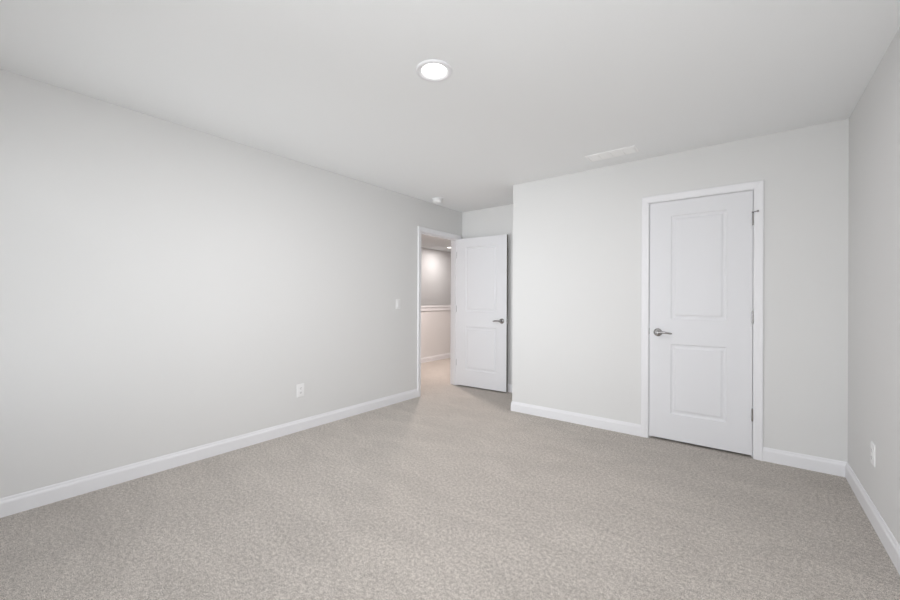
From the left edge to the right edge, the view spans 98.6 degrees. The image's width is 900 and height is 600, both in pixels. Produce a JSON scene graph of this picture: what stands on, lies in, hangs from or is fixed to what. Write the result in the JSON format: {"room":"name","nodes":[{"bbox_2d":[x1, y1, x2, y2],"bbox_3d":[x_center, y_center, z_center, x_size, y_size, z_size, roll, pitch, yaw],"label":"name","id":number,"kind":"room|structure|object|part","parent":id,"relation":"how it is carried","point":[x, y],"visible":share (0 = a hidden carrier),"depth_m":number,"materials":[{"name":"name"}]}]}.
{"room":"empty bedroom","nodes":[
{"label":"empty bedroom","id":0,"kind":"room"},
{"bbox_2d":[0,69,461,497],"bbox_3d":[-0.118,-0.026,5.236,0.120,2.440,9.640,0,0,38],"label":"wall","id":1,"kind":"structure","parent":0,"point":[167,287],"depth_m":2.72,"materials":[{"name":"white paint"}]},
{"bbox_2d":[0,389,417,517],"bbox_3d":[-1.666,1.136,3.118,0.013,0.102,4.161,0,0,38],"label":"baseboard","id":2,"kind":"structure","parent":1,"relation":"attached to","point":[17,503],"depth_m":2.72,"materials":[{"name":"white wood"}]},
{"bbox_2d":[297,383,303,396],"bbox_3d":[-1.358,0.821,3.521,0.008,0.117,0.072,0,0,38],"label":"wall outlet","id":3,"kind":"object","parent":1,"relation":"attached to","point":[300,387],"visible":1,"depth_m":3.52,"materials":[{"name":"white plastic"}]},
{"bbox_2d":[396,299,399,308],"bbox_3d":[-0.600,0.047,4.501,0.012,0.117,0.072,0,0,38],"label":"light switch","id":4,"kind":"object","parent":1,"relation":"attached to","point":[397,300],"visible":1,"depth_m":4.49,"materials":[{"name":"white plastic"}]},
{"bbox_2d":[417,226,460,396],"bbox_3d":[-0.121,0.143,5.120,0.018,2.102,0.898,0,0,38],"label":"door frame","id":5,"kind":"structure","parent":1,"relation":"in","point":[420,229],"depth_m":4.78,"materials":[{"name":"white wood"}]},
{"bbox_2d":[456,234,507,391],"bbox_3d":[0.407,0.167,5.174,0.793,2.019,0.129,0,0,35],"label":"door","id":6,"kind":"structure","parent":1,"relation":"in","point":[482,262],"depth_m":5.16,"materials":[{"name":"white wood"}]},
{"bbox_3d":[0.618,0.272,4.986,0.147,0.068,0.066,0,0,35],"label":"handle","id":7,"kind":"part","parent":6,"relation":"part of","materials":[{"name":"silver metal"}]},
{"bbox_2d":[421,248,450,305],"bbox_3d":[-1.488,1.320,8.263,0.120,5.140,6.740,0,0,38],"label":"wall","id":8,"kind":"structure","parent":0,"point":[435,264],"depth_m":9.62,"materials":[{"name":"white paint"}]},
{"bbox_2d":[421,310,450,357],"bbox_3d":[-0.482,0.667,7.493,0.110,1.053,6.500,0,0,38],"label":"wall","id":9,"kind":"structure","parent":0,"point":[435,325],"depth_m":7.66,"materials":[{"name":"white paint"}]},
{"bbox_2d":[421,353,449,362],"bbox_3d":[-0.435,1.143,7.455,0.013,0.102,6.500,0,0,38],"label":"baseboard","id":10,"kind":"structure","parent":9,"relation":"attached to","point":[447,355],"depth_m":7.64,"materials":[{"name":"white wood"}]},
{"bbox_2d":[421,305,450,310],"bbox_3d":[-0.480,0.161,7.493,0.170,0.095,6.500,0,0,38],"label":"cap","id":11,"kind":"object","parent":9,"relation":"attached to","point":[448,307],"visible":0.1,"depth_m":7.63,"materials":[{"name":"white wood"}]},
{"bbox_2d":[0,358,899,599],"bbox_3d":[0.793,1.273,4.606,5.673,0.150,9.760,0,0,38],"label":"floor","id":12,"kind":"structure","parent":0,"point":[447,492],"depth_m":2.05,"materials":[{"name":"carpet"}]},
{"bbox_2d":[0,0,899,251],"bbox_3d":[0.305,-1.319,4.992,6.933,0.150,9.760,0,0,38],"label":"ceiling","id":13,"kind":"structure","parent":0,"point":[534,89],"depth_m":2.12,"materials":[{"name":"white paint"}]},
{"bbox_2d":[416,59,451,81],"bbox_3d":[-0.086,-1.242,2.106,0.198,0.010,0.198,0,0,38],"label":"recessed light","id":14,"kind":"object","parent":13,"relation":"in","point":[432,70],"visible":1,"depth_m":2.09,"materials":[{"name":"white plastic"}]},
{"bbox_2d":[432,197,442,203],"bbox_3d":[-0.155,-1.216,4.771,0.142,0.061,0.142,0,0,38],"label":"smoke detector","id":15,"kind":"object","parent":13,"relation":"attached to","point":[436,200],"visible":1,"depth_m":4.72,"materials":[{"name":"white plastic"}]},
{"bbox_2d":[585,145,638,161],"bbox_3d":[1.371,-1.236,3.289,0.400,0.010,0.158,0,0,38],"label":"ceiling vent","id":16,"kind":"object","parent":13,"relation":"in","point":[631,149],"visible":1,"depth_m":3.27,"materials":[{"name":"white metal"}]},
{"bbox_2d":[462,204,512,384],"bbox_3d":[1.698,-0.018,4.410,3.766,2.440,0.120,0,0,38],"label":"wall","id":17,"kind":"structure","parent":0,"point":[493,221],"depth_m":5.13,"materials":[{"name":"white paint"}]},
{"bbox_2d":[508,384,511,392],"bbox_3d":[0.638,1.146,5.137,1.207,0.102,0.013,0,0,38],"label":"baseboard","id":18,"kind":"structure","parent":17,"relation":"attached to","point":[509,385],"depth_m":5.03,"materials":[{"name":"white wood"}]},
{"bbox_2d":[512,119,848,461],"bbox_3d":[1.917,-0.018,3.704,2.559,2.440,0.733,0,0,38],"label":"wall","id":19,"kind":"structure","parent":0,"point":[577,237],"depth_m":3.29,"materials":[{"name":"white paint"}]},
{"bbox_2d":[511,401,640,436],"bbox_3d":[1.172,1.148,3.802,1.291,0.102,0.013,0,0,38],"label":"baseboard","id":20,"kind":"structure","parent":19,"relation":"attached to","point":[572,417],"depth_m":3.73,"materials":[{"name":"white wood"}]},
{"bbox_2d":[641,180,763,460],"bbox_3d":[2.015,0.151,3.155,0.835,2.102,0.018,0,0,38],"label":"door frame","id":21,"kind":"structure","parent":19,"relation":"in","point":[758,186],"depth_m":2.94,"materials":[{"name":"white wood"}]},
{"bbox_2d":[649,190,758,454],"bbox_3d":[2.026,0.173,3.142,0.748,2.019,0.101,0,0,38],"label":"door","id":22,"kind":"structure","parent":19,"relation":"in","point":[702,313],"depth_m":3.14,"materials":[{"name":"white wood"}]},
{"bbox_3d":[1.804,0.278,3.290,0.147,0.068,0.066,0,0,38],"label":"handle","id":23,"kind":"part","parent":22,"relation":"part of","materials":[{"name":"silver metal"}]},
{"bbox_2d":[763,447,846,476],"bbox_3d":[2.521,1.153,2.766,0.452,0.102,0.013,0,0,38],"label":"baseboard","id":24,"kind":"structure","parent":19,"relation":"attached to","point":[808,462],"depth_m":2.76,"materials":[{"name":"white wood"}]},
{"bbox_2d":[848,27,899,544],"bbox_3d":[1.652,-0.020,1.160,0.120,2.440,5.332,0,0,38],"label":"wall","id":25,"kind":"structure","parent":0,"point":[874,123],"depth_m":2.04,"materials":[{"name":"white paint"}]},
{"bbox_2d":[845,462,899,574],"bbox_3d":[1.371,1.147,0.909,0.013,0.102,4.359,0,0,38],"label":"baseboard","id":26,"kind":"structure","parent":25,"relation":"attached to","point":[886,537],"depth_m":2.02,"materials":[{"name":"white wood"}]},
{"bbox_2d":[871,441,875,466],"bbox_3d":[2.286,0.833,2.095,0.008,0.117,0.072,0,0,38],"label":"wall outlet","id":27,"kind":"object","parent":25,"relation":"attached to","point":[873,445],"visible":1,"depth_m":2.08,"materials":[{"name":"white plastic"}]}
]}

